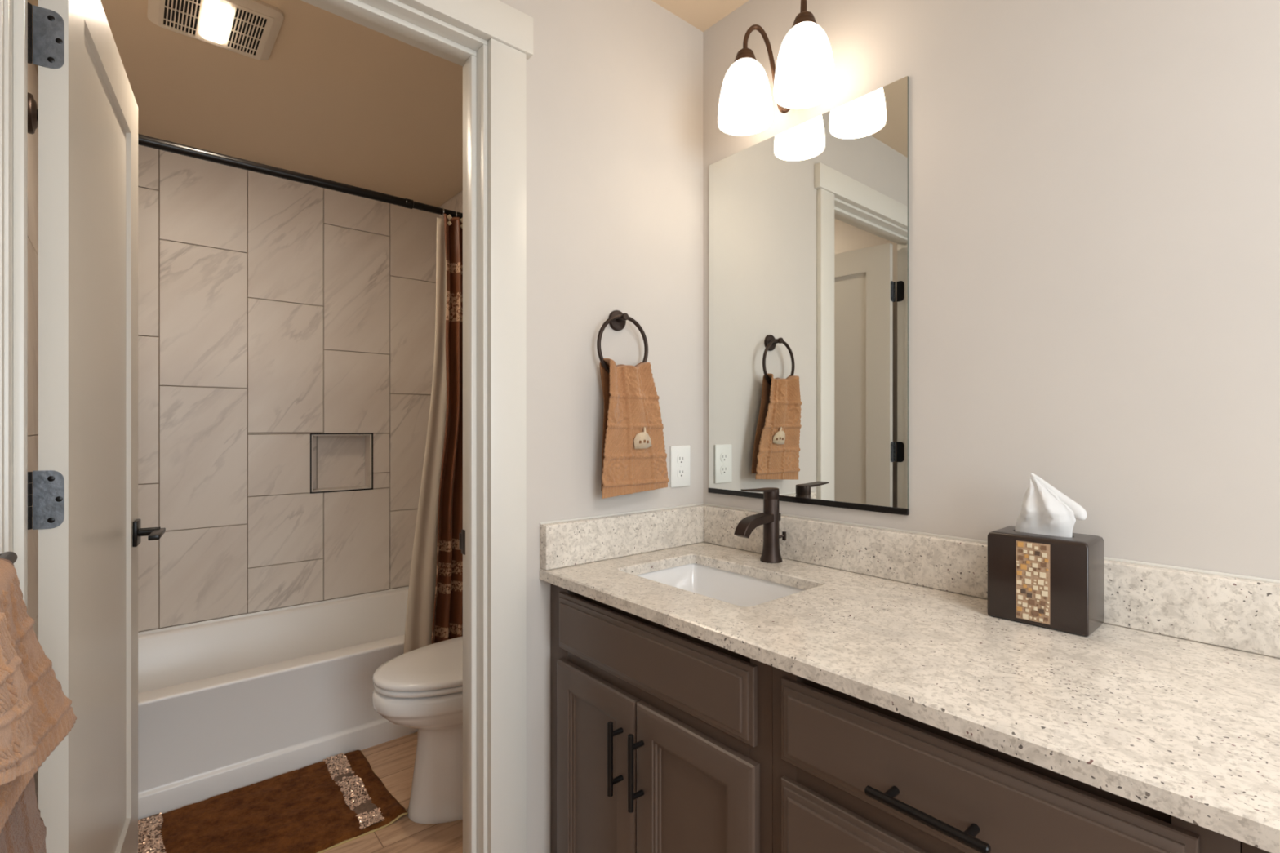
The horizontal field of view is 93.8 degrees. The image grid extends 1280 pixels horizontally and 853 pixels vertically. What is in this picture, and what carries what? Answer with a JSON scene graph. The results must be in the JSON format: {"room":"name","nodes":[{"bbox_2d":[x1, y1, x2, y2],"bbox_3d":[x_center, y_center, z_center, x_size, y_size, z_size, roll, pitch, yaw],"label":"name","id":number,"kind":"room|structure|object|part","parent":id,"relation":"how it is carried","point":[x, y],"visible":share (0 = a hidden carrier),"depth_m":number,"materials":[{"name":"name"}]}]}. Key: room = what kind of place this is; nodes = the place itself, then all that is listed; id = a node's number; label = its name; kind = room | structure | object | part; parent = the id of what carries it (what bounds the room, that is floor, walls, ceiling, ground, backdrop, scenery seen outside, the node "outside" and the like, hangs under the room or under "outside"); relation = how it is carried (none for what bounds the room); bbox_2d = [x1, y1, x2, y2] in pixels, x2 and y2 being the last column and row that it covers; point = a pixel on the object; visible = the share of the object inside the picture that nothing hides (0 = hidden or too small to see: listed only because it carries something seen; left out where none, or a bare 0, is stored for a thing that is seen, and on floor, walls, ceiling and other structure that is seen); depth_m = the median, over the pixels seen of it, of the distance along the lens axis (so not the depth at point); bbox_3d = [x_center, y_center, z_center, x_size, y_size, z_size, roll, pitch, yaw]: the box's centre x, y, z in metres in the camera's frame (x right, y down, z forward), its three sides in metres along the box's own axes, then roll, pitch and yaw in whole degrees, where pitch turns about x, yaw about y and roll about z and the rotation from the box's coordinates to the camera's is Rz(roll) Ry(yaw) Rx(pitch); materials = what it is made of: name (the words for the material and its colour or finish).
{"room":"bathroom","nodes":[
{"label":"bathroom","id":0,"kind":"room"},
{"bbox_2d":[27,62,38,639],"bbox_3d":[-1.721,0.013,1.572,0.110,2.395,1.908,0,0,-40],"label":"wall","id":1,"kind":"structure","parent":0,"point":[33,77],"depth_m":1.91,"materials":[{"name":"paint"}]},
{"bbox_2d":[27,92,462,219],"bbox_3d":[-1.141,-0.870,2.134,1.500,0.106,0.106,0,0,-40],"label":"shower rod","id":2,"kind":"object","parent":1,"relation":"attached to","point":[33,111],"visible":0.45,"depth_m":2.02,"materials":[{"name":"black metal"}]},
{"bbox_2d":[403,217,446,653],"bbox_3d":[-0.754,0.125,2.462,0.438,1.930,0.013,0,0,-40],"label":"liner","id":3,"kind":"object","parent":2,"relation":"hanging from","point":[422,583],"visible":0.2,"depth_m":2.39,"materials":[{"name":"beige plastic"}]},
{"bbox_2d":[431,207,462,644],"bbox_3d":[-0.698,0.089,2.463,0.364,1.952,0.112,0,0,-40],"label":"shower curtain","id":4,"kind":"object","parent":2,"relation":"hanging from","point":[447,620],"visible":0.27,"depth_m":2.39,"materials":[{"name":"brown fabric"}]},
{"bbox_2d":[137,144,438,632],"bbox_3d":[-1.717,0.013,2.827,1.742,2.395,0.202,0,0,-40],"label":"wall","id":5,"kind":"structure","parent":0,"point":[286,327],"depth_m":2.73,"materials":[{"name":"beige tile"}]},
{"bbox_3d":[-1.452,0.175,2.924,0.284,0.285,0.005,0,0,-40],"label":"niche edge trim","id":6,"kind":"part","parent":5,"relation":"part of","materials":[{"name":"black metal"}]},
{"bbox_2d":[27,0,748,207],"bbox_3d":[-0.161,-1.235,0.975,1.900,0.100,5.000,0,0,-40],"label":"ceiling","id":7,"kind":"structure","parent":0,"point":[335,98],"depth_m":2.16,"materials":[{"name":"beige paint"}]},
{"bbox_2d":[147,0,284,60],"bbox_3d":[-1.221,-1.173,1.724,0.300,0.024,0.300,0,0,-40],"label":"exhaust fan","id":8,"kind":"object","parent":7,"relation":"attached to","point":[251,28],"visible":1,"depth_m":1.72,"materials":[{"name":"beige plastic"}]},
{"bbox_2d":[322,731,462,852],"bbox_3d":[-0.161,1.250,0.975,1.900,0.080,5.000,0,0,-40],"label":"floor","id":9,"kind":"structure","parent":0,"point":[393,762],"depth_m":1.80,"materials":[{"name":"brown wood"}]},
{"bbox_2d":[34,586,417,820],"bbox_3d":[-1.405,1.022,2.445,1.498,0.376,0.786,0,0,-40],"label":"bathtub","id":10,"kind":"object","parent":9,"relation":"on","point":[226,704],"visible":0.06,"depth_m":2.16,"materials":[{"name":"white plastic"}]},
{"bbox_2d":[137,588,408,701],"bbox_3d":[-1.411,1.027,2.451,1.498,0.366,0.767,0,0,-40],"label":"basin","id":11,"kind":"object","parent":10,"relation":"in","point":[332,650],"depth_m":2.49,"materials":[{"name":"white plastic"}]},
{"bbox_2d":[137,750,408,852],"bbox_3d":[-1.153,1.195,1.808,0.724,0.031,0.502,0,0,-40],"label":"bath mat","id":12,"kind":"object","parent":9,"relation":"on","point":[340,799],"visible":0.94,"depth_m":1.83,"materials":[{"name":"brown fabric"}]},
{"bbox_2d":[372,635,462,824],"bbox_3d":[-0.519,0.838,2.016,0.717,0.744,0.464,0,0,-40],"label":"toilet","id":13,"kind":"object","parent":9,"relation":"on","point":[421,688],"visible":0.41,"depth_m":1.83,"materials":[{"name":"white ceramic"}]},
{"bbox_3d":[-0.599,0.760,1.948,0.507,0.028,0.376,0,0,-40],"label":"lid","id":14,"kind":"part","parent":13,"relation":"part of","materials":[{"name":"white plastic"}]},
{"bbox_3d":[-0.602,0.784,1.946,0.494,0.016,0.368,0,0,-40],"label":"seat","id":15,"kind":"part","parent":13,"relation":"part of","materials":[{"name":"white plastic"}]},
{"bbox_2d":[551,583,773,852],"bbox_3d":[0.178,0.788,1.353,0.586,0.844,0.658,0,0,-40],"label":"base cabinet","id":16,"kind":"object","parent":9,"relation":"on","point":[662,736],"visible":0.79,"depth_m":1.14,"materials":[{"name":"brown wood"}]},
{"bbox_3d":[-0.098,0.818,1.295,0.018,0.548,0.284,0,0,-40],"label":"door","id":17,"kind":"part","parent":16,"relation":"part of","materials":[{"name":"paint"}]},
{"bbox_3d":[-0.048,0.613,1.200,0.030,0.010,0.010,0,0,-40],"label":"post","id":18,"kind":"part","parent":16,"relation":"part of","materials":[{"name":"black metal"}]},
{"bbox_3d":[-0.048,0.709,1.200,0.030,0.010,0.010,0,0,-40],"label":"post","id":19,"kind":"part","parent":16,"relation":"part of","materials":[{"name":"black metal"}]},
{"bbox_3d":[-0.006,0.613,1.151,0.030,0.010,0.010,0,0,-40],"label":"post","id":20,"kind":"part","parent":16,"relation":"part of","materials":[{"name":"black metal"}]},
{"bbox_3d":[-0.006,0.709,1.151,0.030,0.010,0.010,0,0,-40],"label":"post","id":21,"kind":"part","parent":16,"relation":"part of","materials":[{"name":"black metal"}]},
{"bbox_3d":[0.091,0.818,1.072,0.018,0.548,0.294,0,0,-40],"label":"door","id":22,"kind":"part","parent":16,"relation":"part of","materials":[{"name":"paint"}]},
{"bbox_2d":[539,502,1279,852],"bbox_3d":[0.577,0.297,0.906,0.564,0.136,1.860,0,0,-40],"label":"countertop","id":23,"kind":"structure","parent":16,"relation":"on","point":[1171,705],"depth_m":0.91,"materials":[{"name":"beige stone"}]},
{"bbox_2d":[636,563,804,607],"bbox_3d":[0.172,0.438,1.364,0.323,0.144,0.455,0,0,-40],"label":"sink","id":24,"kind":"object","parent":23,"relation":"in","point":[738,589],"visible":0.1,"depth_m":1.51,"materials":[{"name":"white ceramic"}]},
{"bbox_2d":[733,487,786,563],"bbox_3d":[0.295,0.247,1.484,0.154,0.186,0.055,0,0,-40],"label":"faucet","id":25,"kind":"object","parent":23,"relation":"on","point":[770,518],"visible":1,"depth_m":1.50,"materials":[{"name":"brown metal"}]},
{"bbox_3d":[0.291,0.243,1.480,0.142,0.050,0.033,0,0,-40],"label":"spout","id":26,"kind":"part","parent":25,"relation":"part of","materials":[{"name":"brown metal"}]},
{"bbox_3d":[0.302,0.159,1.490,0.116,0.010,0.039,0,0,-40],"label":"lever","id":27,"kind":"part","parent":25,"relation":"part of","materials":[{"name":"brown metal"}]},
{"bbox_2d":[987,525,1103,636],"bbox_3d":[0.710,0.264,1.051,0.107,0.152,0.149,0,0,-41],"label":"tissue box","id":28,"kind":"object","parent":23,"relation":"on","point":[1055,583],"visible":0.99,"depth_m":1.01,"materials":[{"name":"brown wood"}]},
{"bbox_3d":[0.669,0.264,1.020,0.002,0.134,0.050,0,0,-41],"label":"mosaic panel","id":29,"kind":"part","parent":28,"relation":"part of","materials":[{"name":"multicoloured tile"}]},
{"bbox_2d":[1014,472,1086,537],"bbox_3d":[0.712,0.145,1.043,0.056,0.126,0.105,0,0,-41],"label":"tissue","id":30,"kind":"object","parent":28,"relation":"in","point":[1046,510],"visible":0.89,"depth_m":1.03,"materials":[{"name":"paper"}]},
{"bbox_2d":[773,666,1241,852],"bbox_3d":[0.561,0.788,0.902,0.586,0.844,0.525,0,0,-40],"label":"base cabinet","id":31,"kind":"object","parent":9,"relation":"on","point":[851,774],"visible":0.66,"depth_m":0.76,"materials":[{"name":"brown wood"}]},
{"bbox_3d":[0.370,0.674,0.743,0.020,0.263,0.474,0,0,-40],"label":"drawer","id":32,"kind":"part","parent":31,"relation":"part of","materials":[{"name":"paint"}]},
{"bbox_3d":[0.321,0.471,0.766,0.030,0.010,0.010,0,0,-40],"label":"post","id":33,"kind":"part","parent":31,"relation":"part of","materials":[{"name":"black metal"}]},
{"bbox_3d":[0.383,0.471,0.693,0.030,0.010,0.010,0,0,-40],"label":"post","id":34,"kind":"part","parent":31,"relation":"part of","materials":[{"name":"black metal"}]},
{"bbox_2d":[1241,842,1270,852],"bbox_3d":[0.944,0.788,0.453,0.586,0.844,0.654,0,0,-40],"label":"base cabinet","id":35,"kind":"object","parent":9,"relation":"on","point":[1246,848],"visible":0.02,"depth_m":0.54,"materials":[{"name":"brown wood"}]},
{"bbox_2d":[438,190,462,219],"bbox_3d":[-0.486,0.013,2.623,0.130,2.395,1.908,0,0,-40],"label":"wall","id":36,"kind":"structure","parent":0,"point":[455,203],"depth_m":3.06,"materials":[{"name":"paint"}]},
{"bbox_2d":[498,0,702,852],"bbox_3d":[-0.449,0.013,1.329,1.820,2.395,0.112,0,0,-40],"label":"wall","id":37,"kind":"structure","parent":0,"point":[615,87],"depth_m":1.54,"materials":[{"name":"paint"}]},
{"bbox_2d":[27,0,165,852],"bbox_3d":[-1.135,0.173,1.293,0.102,2.051,0.734,0,0,-31],"label":"door","id":38,"kind":"structure","parent":37,"relation":"in","point":[82,495],"depth_m":1.14,"materials":[{"name":"beige paint"}]},
{"bbox_3d":[-0.964,0.119,0.977,0.037,0.095,0.002,0,0,-33],"label":"plate","id":39,"kind":"part","parent":38,"relation":"part of","materials":[{"name":"grey metal"}]},
{"bbox_3d":[-0.964,-0.633,0.977,0.037,0.095,0.002,0,0,-33],"label":"plate","id":40,"kind":"part","parent":38,"relation":"part of","materials":[{"name":"grey metal"}]},
{"bbox_3d":[-1.251,0.275,1.524,0.056,0.021,0.130,0,0,-33],"label":"lever","id":41,"kind":"part","parent":38,"relation":"part of","materials":[{"name":"black metal"}]},
{"bbox_2d":[0,0,533,852],"bbox_3d":[-0.661,0.129,1.141,0.958,2.163,0.148,0,0,-40],"label":"door frame","id":42,"kind":"structure","parent":37,"relation":"attached to","point":[397,20],"depth_m":1.35,"materials":[{"name":"white paint"}]},
{"bbox_3d":[-0.418,0.273,1.418,0.004,0.058,0.039,0,0,-40],"label":"strike plate","id":43,"kind":"part","parent":42,"relation":"part of","materials":[{"name":"brown metal"}]},
{"bbox_2d":[596,310,648,373],"bbox_3d":[-0.051,-0.214,1.562,0.168,0.185,0.048,0,0,-40],"label":"towel ring","id":44,"kind":"object","parent":37,"relation":"attached to","point":[616,320],"visible":0.87,"depth_m":1.56,"materials":[{"name":"brown metal"}]},
{"bbox_2d":[599,358,669,498],"bbox_3d":[-0.012,0.003,1.562,0.225,0.353,0.064,0,0,-40],"label":"hand towel","id":45,"kind":"object","parent":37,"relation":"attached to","point":[633,455],"visible":1,"depth_m":1.53,"materials":[{"name":"fabric"}]},
{"bbox_2d":[670,445,689,487],"bbox_3d":[0.117,0.115,1.731,0.077,0.119,0.008,0,0,-40],"label":"electrical outlet","id":46,"kind":"object","parent":37,"relation":"attached to","point":[679,455],"visible":1,"depth_m":1.73,"materials":[{"name":"white plastic"}]},
{"bbox_2d":[702,0,1279,580],"bbox_3d":[1.175,0.013,0.732,0.120,2.395,2.900,0,0,-40],"label":"wall","id":47,"kind":"structure","parent":0,"point":[1094,185],"depth_m":1.08,"materials":[{"name":"paint"}]},
{"bbox_2d":[717,0,835,135],"bbox_3d":[0.344,-0.894,1.469,0.191,0.250,0.313,0,0,-40],"label":"vanity light","id":48,"kind":"object","parent":47,"relation":"attached to","point":[803,77],"visible":1,"depth_m":1.45,"materials":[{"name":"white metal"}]},
{"bbox_3d":[0.267,-0.846,1.518,0.138,0.152,0.138,0,0,-40],"label":"lamp shade","id":49,"kind":"part","parent":48,"relation":"part of","materials":[{"name":"white glass"}]},
{"bbox_3d":[0.336,-0.908,1.521,0.149,0.223,0.012,0,0,-2],"label":"gooseneck arm","id":50,"kind":"part","parent":48,"relation":"part of","materials":[{"name":"brown metal"}]},
{"bbox_3d":[0.393,-0.908,1.452,0.012,0.223,0.149,0,0,11],"label":"gooseneck arm","id":51,"kind":"part","parent":48,"relation":"part of","materials":[{"name":"brown metal"}]},
{"bbox_3d":[0.380,-0.846,1.385,0.138,0.152,0.138,0,0,-40],"label":"lamp shade","id":52,"kind":"part","parent":48,"relation":"part of","materials":[{"name":"white glass"}]},
{"bbox_2d":[707,75,909,515],"bbox_3d":[0.398,-0.289,1.546,0.009,0.968,0.596,0,0,-40],"label":"wall mirror","id":53,"kind":"object","parent":47,"relation":"attached to","point":[809,220],"visible":1,"depth_m":1.50,"materials":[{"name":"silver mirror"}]},
{"bbox_3d":[-0.090,0.013,-0.343,0.120,2.395,2.900,0,0,-40],"label":"wall","id":54,"kind":"structure","parent":0,"visible":0},
{"bbox_2d":[0,551,17,564],"bbox_3d":[-0.646,0.170,0.495,0.118,0.052,0.680,0,0,-40],"label":"towel bar","id":55,"kind":"object","parent":54,"relation":"attached to","point":[12,557],"visible":0.6,"depth_m":0.76,"materials":[{"name":"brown metal"}]},
{"bbox_2d":[0,557,46,852],"bbox_3d":[-0.598,0.473,0.567,0.116,0.635,0.626,0,0,-40],"label":"bath towel","id":56,"kind":"object","parent":55,"relation":"hanging from","point":[24,831],"visible":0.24,"depth_m":0.69,"materials":[{"name":"brown fabric"}]},
{"bbox_2d":[0,559,76,835],"bbox_3d":[-0.647,0.289,0.601,0.097,0.282,0.462,0,0,-40],"label":"hand towel","id":57,"kind":"object","parent":56,"relation":"on","point":[52,716],"visible":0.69,"depth_m":0.69,"materials":[{"name":"fabric"}]},
{"bbox_2d":[0,612,36,785],"bbox_3d":[-0.599,0.254,0.526,0.088,0.224,0.237,0,0,-40],"label":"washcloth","id":58,"kind":"object","parent":57,"relation":"on","point":[17,748],"visible":1,"depth_m":0.53,"materials":[{"name":"fabric"}]}
]}

